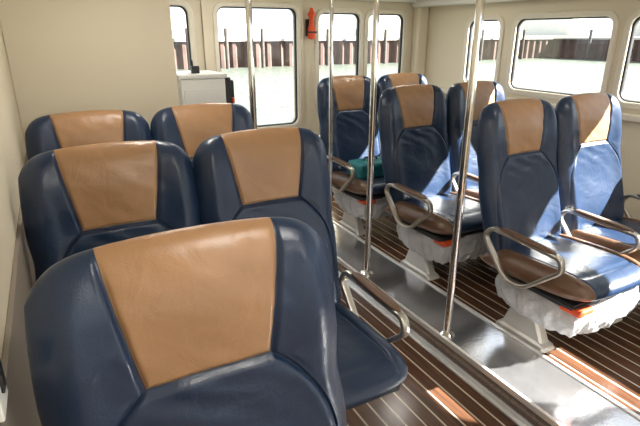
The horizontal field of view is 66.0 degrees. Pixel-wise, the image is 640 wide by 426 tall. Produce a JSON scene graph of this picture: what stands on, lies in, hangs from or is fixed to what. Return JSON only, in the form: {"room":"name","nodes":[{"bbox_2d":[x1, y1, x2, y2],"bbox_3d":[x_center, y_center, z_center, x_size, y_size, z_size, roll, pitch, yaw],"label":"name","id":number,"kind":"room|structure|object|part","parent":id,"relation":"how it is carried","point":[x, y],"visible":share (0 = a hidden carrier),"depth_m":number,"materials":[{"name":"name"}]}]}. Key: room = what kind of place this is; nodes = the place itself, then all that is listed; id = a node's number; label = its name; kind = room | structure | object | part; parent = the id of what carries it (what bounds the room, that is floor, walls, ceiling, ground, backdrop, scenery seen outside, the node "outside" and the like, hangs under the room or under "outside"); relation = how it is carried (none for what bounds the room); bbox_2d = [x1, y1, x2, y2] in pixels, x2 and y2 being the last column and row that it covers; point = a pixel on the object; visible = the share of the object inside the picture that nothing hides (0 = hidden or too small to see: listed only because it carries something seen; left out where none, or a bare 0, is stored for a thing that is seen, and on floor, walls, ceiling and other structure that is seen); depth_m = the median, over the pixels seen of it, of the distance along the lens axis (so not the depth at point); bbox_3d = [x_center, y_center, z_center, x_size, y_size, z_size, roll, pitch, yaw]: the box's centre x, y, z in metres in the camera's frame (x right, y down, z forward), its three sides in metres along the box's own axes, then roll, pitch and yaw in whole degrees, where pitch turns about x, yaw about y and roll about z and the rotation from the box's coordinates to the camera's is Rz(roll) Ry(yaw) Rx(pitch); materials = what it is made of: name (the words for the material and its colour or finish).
{"room":"ship interior","nodes":[
{"label":"ship interior","id":0,"kind":"room"},
{"bbox_2d":[0,26,25,359],"bbox_3d":[-0.577,0.336,0.832,0.060,2.040,6.640,-10,22,-26],"label":"wall","id":1,"kind":"structure","parent":0,"point":[12,144],"depth_m":1.63,"materials":[{"name":"beige paint"}]},
{"bbox_2d":[0,360,7,422],"bbox_3d":[-0.512,0.259,0.781,0.015,0.120,0.080,-10,22,-26],"label":"light switch","id":2,"kind":"object","parent":1,"relation":"attached to","point":[3,387],"visible":1,"depth_m":0.78,"materials":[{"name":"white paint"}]},
{"bbox_3d":[-0.514,0.259,0.779,0.010,0.120,0.080,-10,22,-26],"label":"plate","id":3,"kind":"part","parent":2,"relation":"part of","materials":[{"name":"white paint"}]},
{"bbox_2d":[0,153,27,425],"bbox_3d":[-0.277,0.492,0.372,0.012,0.020,5.380,-10,22,-26],"label":"trim rail","id":4,"kind":"object","parent":1,"relation":"attached to","point":[9,326],"visible":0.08,"depth_m":1.12,"materials":[{"name":"brown"}]},
{"bbox_2d":[5,226,40,425],"bbox_3d":[-0.278,0.981,0.549,0.010,1.020,5.380,-10,22,-26],"label":"trim","id":5,"kind":"structure","parent":1,"relation":"attached to","point":[21,410],"depth_m":1.12,"materials":[{"name":"beige"}]},
{"bbox_2d":[0,0,178,145],"bbox_3d":[-1.206,-0.389,2.822,0.825,2.040,0.050,-10,22,-26],"label":"wall partition","id":6,"kind":"structure","parent":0,"point":[63,56],"depth_m":2.62,"materials":[{"name":"beige paint"}]},
{"bbox_2d":[183,0,413,191],"bbox_3d":[-0.550,-0.945,4.350,3.515,2.040,0.060,-10,22,-26],"label":"wall","id":7,"kind":"structure","parent":0,"point":[311,120],"depth_m":4.47,"materials":[{"name":"beige paint"}]},
{"bbox_2d":[169,0,196,70],"bbox_3d":[-1.355,-1.138,3.799,0.810,0.950,0.049,-10,22,-26],"label":"window","id":8,"kind":"structure","parent":7,"relation":"in","point":[181,4],"depth_m":3.86,"materials":[{"name":"beige paint"}]},
{"bbox_2d":[200,0,303,127],"bbox_3d":[-0.539,-0.901,4.317,0.880,1.940,0.028,-10,22,-26],"label":"door","id":9,"kind":"structure","parent":7,"relation":"attached to","point":[207,6],"depth_m":3.97,"materials":[{"name":"beige paint"}]},
{"bbox_2d":[212,1,301,128],"bbox_3d":[-0.516,-1.228,4.207,0.770,1.050,0.049,-10,22,-26],"label":"window frame","id":10,"kind":"structure","parent":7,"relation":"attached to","point":[225,4],"depth_m":4.22,"materials":[{"name":"beige paint"}]},
{"bbox_2d":[305,8,316,38],"bbox_3d":[-0.079,-1.642,4.270,0.070,0.255,0.096,-10,22,-26],"label":"fire extinguisher","id":11,"kind":"object","parent":7,"relation":"attached to","point":[309,23],"visible":1,"depth_m":4.25,"materials":[{"name":"red metal"}]},
{"bbox_2d":[314,8,363,108],"bbox_3d":[0.172,-1.403,4.570,0.510,0.920,0.049,-10,22,-26],"label":"window","id":12,"kind":"structure","parent":7,"relation":"in","point":[342,11],"depth_m":4.50,"materials":[{"name":"beige paint"}]},
{"bbox_2d":[351,0,416,2],"bbox_3d":[-0.215,-1.868,4.108,2.520,0.140,0.100,-10,22,-26],"label":"soffit","id":13,"kind":"structure","parent":7,"relation":"attached to","point":[409,1],"depth_m":4.55,"materials":[{"name":"beige paint"}]},
{"bbox_2d":[363,9,407,76],"bbox_3d":[0.622,-1.485,4.796,0.490,0.920,0.049,-10,22,-26],"label":"window","id":14,"kind":"structure","parent":7,"relation":"in","point":[403,21],"depth_m":4.71,"materials":[{"name":"beige paint"}]},
{"bbox_2d":[410,7,428,75],"bbox_3d":[0.981,-1.184,5.036,0.130,1.780,0.100,-10,22,-26],"label":"post","id":15,"kind":"object","parent":7,"relation":"attached to","point":[421,14],"depth_m":4.81,"materials":[{"name":"beige paint"}]},
{"bbox_2d":[339,282,517,425],"bbox_3d":[1.000,1.053,1.989,3.715,0.100,6.720,-10,22,-26],"label":"floor","id":16,"kind":"structure","parent":0,"point":[431,394],"depth_m":2.33,"materials":[{"name":"brown wood"}]},
{"bbox_2d":[25,110,151,159],"bbox_3d":[-0.955,0.213,2.290,0.570,1.274,0.768,-10,22,-26],"label":"chair","id":17,"kind":"object","parent":16,"relation":"on","point":[46,133],"visible":0.14,"depth_m":2.32,"materials":[{"name":"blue leather"}]},
{"bbox_2d":[18,140,200,282],"bbox_3d":[-0.559,0.466,1.594,0.570,1.274,0.768,-10,22,-26],"label":"chair","id":18,"kind":"object","parent":16,"relation":"on","point":[76,199],"visible":0.48,"depth_m":1.63,"materials":[{"name":"blue leather"}]},
{"bbox_2d":[24,217,346,425],"bbox_3d":[-0.091,0.732,0.877,0.604,1.274,0.768,-10,22,-26],"label":"chair","id":19,"kind":"object","parent":16,"relation":"on","point":[234,322],"visible":1,"depth_m":0.93,"materials":[{"name":"blue leather"}]},
{"bbox_2d":[176,70,226,104],"bbox_3d":[-0.801,-0.252,3.403,0.300,1.385,0.372,-10,22,-26],"label":"cabinet","id":20,"kind":"object","parent":16,"relation":"on","point":[206,86],"visible":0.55,"depth_m":3.04,"materials":[{"name":"white paint"}]},
{"bbox_2d":[190,60,199,73],"bbox_3d":[-0.788,-0.920,3.099,0.050,0.080,0.035,-10,22,-26],"label":"radio","id":21,"kind":"object","parent":20,"relation":"on","point":[194,69],"visible":0.98,"depth_m":3.09,"materials":[{"name":"black plastic"}]},
{"bbox_3d":[-0.716,-0.195,3.255,0.250,1.220,0.012,-10,22,-26],"label":"door panel","id":22,"kind":"part","parent":20,"relation":"part of","materials":[{"name":"white paint"}]},
{"bbox_2d":[225,77,234,102],"bbox_3d":[-0.605,-0.785,3.225,0.079,0.210,0.130,-10,22,-26],"label":"wall telephone","id":23,"kind":"object","parent":20,"relation":"attached to","point":[229,84],"visible":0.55,"depth_m":3.18,"materials":[{"name":"black plastic"}]},
{"bbox_2d":[150,103,254,166],"bbox_3d":[-0.453,0.121,2.542,0.602,1.274,0.777,-10,22,-26],"label":"chair","id":24,"kind":"object","parent":16,"relation":"on","point":[187,126],"visible":0.11,"depth_m":2.56,"materials":[{"name":"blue leather"}]},
{"bbox_2d":[245,0,256,128],"bbox_3d":[-0.386,-0.420,2.909,0.084,2.040,0.084,-10,22,-26],"label":"pole","id":25,"kind":"object","parent":16,"relation":"on","point":[248,3],"visible":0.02,"depth_m":2.74,"materials":[{"name":"silver metal"}]},
{"bbox_2d":[193,127,409,410],"bbox_3d":[-0.057,0.374,1.846,0.602,1.274,0.777,-10,22,-26],"label":"chair","id":26,"kind":"object","parent":16,"relation":"on","point":[278,171],"visible":0.59,"depth_m":1.86,"materials":[{"name":"blue leather"}]},
{"bbox_3d":[-0.187,0.071,1.962,0.570,0.784,0.270,-10,22,-26],"label":"backrest","id":27,"kind":"part","parent":26,"relation":"part of","materials":[{"name":"blue leather"}]},
{"bbox_2d":[335,302,407,409],"bbox_3d":[-0.030,0.523,1.814,0.561,0.141,0.600,-10,22,-26],"label":"cushion","id":28,"kind":"object","parent":26,"relation":"on","point":[370,368],"depth_m":1.69,"materials":[{"name":"blue leather"}]},
{"bbox_3d":[0.202,0.406,1.961,0.042,0.265,0.455,-10,22,-26],"label":"armrest","id":29,"kind":"part","parent":26,"relation":"part of","materials":[{"name":"silver metal"}]},
{"bbox_2d":[333,221,639,425],"bbox_3d":[1.143,0.916,2.021,0.360,0.136,6.520,-10,22,-26],"label":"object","id":30,"kind":"structure","parent":16,"relation":"on","point":[527,386],"depth_m":2.45,"materials":[{"name":"metal"}]},
{"bbox_2d":[329,0,333,213],"bbox_3d":[0.081,-0.752,3.633,0.084,1.912,0.084,-10,22,-26],"label":"pole","id":31,"kind":"object","parent":30,"relation":"on","point":[331,14],"visible":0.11,"depth_m":3.56,"materials":[{"name":"silver metal"}]},
{"bbox_2d":[361,0,379,275],"bbox_3d":[0.311,-0.499,2.938,0.084,1.912,0.084,-10,22,-26],"label":"pole","id":32,"kind":"object","parent":30,"relation":"on","point":[376,3],"visible":0.99,"depth_m":2.93,"materials":[{"name":"silver metal"}]},
{"bbox_2d":[439,0,485,338],"bbox_3d":[0.669,-0.258,2.277,0.084,1.912,0.084,-10,22,-26],"label":"pole","id":33,"kind":"object","parent":30,"relation":"on","point":[447,332],"visible":1,"depth_m":2.27,"materials":[{"name":"silver metal"}]},
{"bbox_2d":[332,192,639,414],"bbox_3d":[1.805,0.803,2.355,1.690,0.120,6.520,-10,22,-26],"label":"wood floor","id":34,"kind":"structure","parent":0,"point":[608,359],"depth_m":2.61,"materials":[{"name":"brown wood"}]},
{"bbox_2d":[317,75,391,235],"bbox_3d":[0.374,-0.454,3.901,0.619,1.184,0.768,-10,22,-26],"label":"chair","id":35,"kind":"object","parent":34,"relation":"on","point":[351,93],"visible":0.6,"depth_m":3.93,"materials":[{"name":"blue leather"}]},
{"bbox_3d":[0.137,-0.288,3.782,0.042,0.265,0.455,-10,22,-26],"label":"armrest","id":36,"kind":"part","parent":35,"relation":"part of","materials":[{"name":"silver metal"}]},
{"bbox_3d":[0.253,-0.716,4.037,0.560,0.784,0.270,-10,22,-26],"label":"backrest","id":37,"kind":"part","parent":35,"relation":"part of","materials":[{"name":"blue leather"}]},
{"bbox_2d":[332,170,385,194],"bbox_3d":[0.410,-0.264,3.889,0.552,0.141,0.600,-10,22,-26],"label":"cushion","id":38,"kind":"object","parent":35,"relation":"on","point":[341,180],"depth_m":3.67,"materials":[{"name":"brown leather"}]},
{"bbox_2d":[347,155,383,179],"bbox_3d":[0.391,-0.360,3.768,0.320,0.151,0.205,-10,22,-26],"label":"bag","id":39,"kind":"object","parent":35,"relation":"on","point":[360,166],"visible":0.64,"depth_m":3.68,"materials":[{"name":"teal fabric"}]},
{"bbox_2d":[376,73,453,191],"bbox_3d":[0.869,-0.544,4.149,0.619,1.184,0.772,-10,22,-26],"label":"chair","id":40,"kind":"object","parent":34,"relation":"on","point":[384,82],"visible":0.09,"depth_m":4.17,"materials":[{"name":"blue leather"}]},
{"bbox_3d":[0.751,-0.807,4.287,0.560,0.784,0.270,-10,22,-26],"label":"backrest","id":41,"kind":"part","parent":40,"relation":"part of","materials":[{"name":"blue leather"}]},
{"bbox_2d":[378,84,487,280],"bbox_3d":[0.779,-0.194,3.188,0.619,1.184,0.768,-10,22,-26],"label":"chair","id":42,"kind":"object","parent":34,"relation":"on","point":[415,157],"visible":0.89,"depth_m":3.21,"materials":[{"name":"blue leather"}]},
{"bbox_3d":[0.542,-0.029,3.069,0.042,0.265,0.455,-10,22,-26],"label":"armrest","id":43,"kind":"part","parent":42,"relation":"part of","materials":[{"name":"silver metal"}]},
{"bbox_3d":[0.658,-0.456,3.324,0.560,0.784,0.270,-10,22,-26],"label":"backrest","id":44,"kind":"part","parent":42,"relation":"part of","materials":[{"name":"blue leather"}]},
{"bbox_2d":[384,191,482,234],"bbox_3d":[0.815,-0.004,3.176,0.552,0.141,0.600,-10,22,-26],"label":"cushion","id":45,"kind":"object","parent":42,"relation":"on","point":[407,209],"depth_m":3.06,"materials":[{"name":"blue leather"}]},
{"bbox_2d":[446,81,504,256],"bbox_3d":[1.274,-0.284,3.436,0.619,1.184,0.772,-10,22,-26],"label":"chair","id":46,"kind":"object","parent":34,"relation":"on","point":[487,92],"visible":0.21,"depth_m":3.46,"materials":[{"name":"blue leather"}]},
{"bbox_3d":[1.040,-0.120,3.319,0.042,0.265,0.455,-10,22,-26],"label":"armrest","id":47,"kind":"part","parent":46,"relation":"part of","materials":[{"name":"silver metal"}]},
{"bbox_2d":[465,187,478,198],"bbox_3d":[1.313,-0.095,3.426,0.552,0.141,0.600,-10,22,-26],"label":"cushion","id":48,"kind":"object","parent":46,"relation":"on","point":[473,192],"depth_m":3.41,"materials":[{"name":"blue leather"}]},
{"bbox_3d":[1.156,-0.547,3.574,0.560,0.784,0.270,-10,22,-26],"label":"backrest","id":49,"kind":"part","parent":46,"relation":"part of","materials":[{"name":"blue leather"}]},
{"bbox_2d":[477,98,639,352],"bbox_3d":[1.189,0.069,2.467,0.619,1.184,0.768,-10,22,-26],"label":"chair","id":50,"kind":"object","parent":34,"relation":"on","point":[549,279],"visible":1,"depth_m":2.47,"materials":[{"name":"blue leather"}]},
{"bbox_3d":[1.068,-0.194,2.603,0.560,0.784,0.270,-10,22,-26],"label":"backrest","id":51,"kind":"part","parent":50,"relation":"part of","materials":[{"name":"blue leather"}]},
{"bbox_3d":[0.951,0.234,2.348,0.042,0.265,0.455,-10,22,-26],"label":"armrest","id":52,"kind":"part","parent":50,"relation":"part of","materials":[{"name":"silver metal"}]},
{"bbox_2d":[480,234,639,301],"bbox_3d":[1.224,0.258,2.455,0.552,0.141,0.600,-10,22,-26],"label":"cushion","id":53,"kind":"object","parent":50,"relation":"on","point":[593,272],"depth_m":2.33,"materials":[{"name":"blue leather"}]},
{"bbox_2d":[554,93,639,323],"bbox_3d":[1.684,-0.022,2.715,0.619,1.184,0.772,-10,22,-26],"label":"chair","id":54,"kind":"object","parent":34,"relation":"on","point":[593,207],"visible":0.67,"depth_m":2.76,"materials":[{"name":"blue leather"}]},
{"bbox_3d":[1.566,-0.285,2.853,0.560,0.784,0.270,-10,22,-26],"label":"backrest","id":55,"kind":"part","parent":54,"relation":"part of","materials":[{"name":"blue leather"}]},
{"bbox_3d":[1.450,0.142,2.598,0.042,0.265,0.455,-10,22,-26],"label":"armrest","id":56,"kind":"part","parent":54,"relation":"part of","materials":[{"name":"silver metal"}]},
{"bbox_2d":[570,217,639,261],"bbox_3d":[1.723,0.167,2.705,0.552,0.141,0.600,-10,22,-26],"label":"cushion","id":57,"kind":"object","parent":54,"relation":"on","point":[586,230],"depth_m":2.69,"materials":[{"name":"blue leather"}]},
{"bbox_3d":[1.951,0.051,2.850,0.042,0.265,0.455,-10,22,-26],"label":"armrest","id":58,"kind":"part","parent":54,"relation":"part of","materials":[{"name":"silver metal"}]},
{"bbox_2d":[425,0,639,219],"bbox_3d":[2.576,-0.240,2.414,0.060,2.040,6.640,-10,22,-26],"label":"wall","id":59,"kind":"structure","parent":0,"point":[446,24],"depth_m":3.97,"materials":[{"name":"beige paint"}]},
{"bbox_2d":[412,0,523,6],"bbox_3d":[2.479,-1.096,2.047,0.160,0.180,6.520,-10,22,-26],"label":"trim","id":60,"kind":"structure","parent":59,"relation":"attached to","point":[419,3],"depth_m":4.34,"materials":[{"name":"beige paint"}]},
{"bbox_2d":[461,14,504,82],"bbox_3d":[1.412,-1.387,4.273,0.049,0.615,0.440,-10,22,-26],"label":"window","id":61,"kind":"structure","parent":59,"relation":"in","point":[495,17],"depth_m":4.31,"materials":[{"name":"beige paint"}]},
{"bbox_2d":[441,88,639,122],"bbox_3d":[2.561,-0.288,2.304,0.050,0.045,6.380,-10,22,-26],"label":"sill","id":62,"kind":"structure","parent":59,"relation":"attached to","point":[625,116],"depth_m":3.22,"materials":[{"name":"beige paint"}]},
{"bbox_2d":[505,10,619,99],"bbox_3d":[1.761,-1.164,3.659,0.049,0.615,0.880,-10,22,-26],"label":"window","id":63,"kind":"structure","parent":59,"relation":"in","point":[590,14],"depth_m":3.68,"materials":[{"name":"beige paint"}]},
{"bbox_2d":[612,9,639,109],"bbox_3d":[2.314,-0.810,2.685,0.049,0.615,1.390,-10,22,-26],"label":"window","id":64,"kind":"structure","parent":59,"relation":"in","point":[628,104],"depth_m":3.22,"materials":[{"name":"beige paint"}]},
{"label":"outside","id":65,"kind":"structure","parent":0,"visible":0},
{"bbox_2d":[176,58,639,124],"bbox_3d":[10.278,-8.638,32.855,350.000,0.001,350.000,-10,22,-26],"label":"harbour water","id":66,"kind":"structure","parent":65,"point":[274,85],"depth_m":36.55,"materials":[{"name":"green liquid"}]},
{"bbox_2d":[185,28,592,69],"bbox_3d":[17.784,-5.650,20.113,71.380,4.100,74.380,-10,22,-26],"label":"mooring pile","id":67,"kind":"object","parent":66,"relation":"in","point":[225,29],"visible":0.34,"depth_m":50.79,"materials":[{"name":"brown wood"}]},
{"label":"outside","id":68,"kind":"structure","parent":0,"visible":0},
{"bbox_2d":[173,35,639,68],"bbox_3d":[12.333,-11.991,38.835,180.000,3.210,180.000,-10,22,-26],"label":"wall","id":69,"kind":"structure","parent":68,"point":[278,49],"depth_m":55.50,"materials":[{"name":"concrete"}]},
{"bbox_2d":[171,14,639,35],"bbox_3d":[13.229,-26.782,68.945,109.000,3.972,66.000,-10,22,-26],"label":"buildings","id":70,"kind":"structure","parent":69,"relation":"on","point":[559,27],"depth_m":96.19}
]}

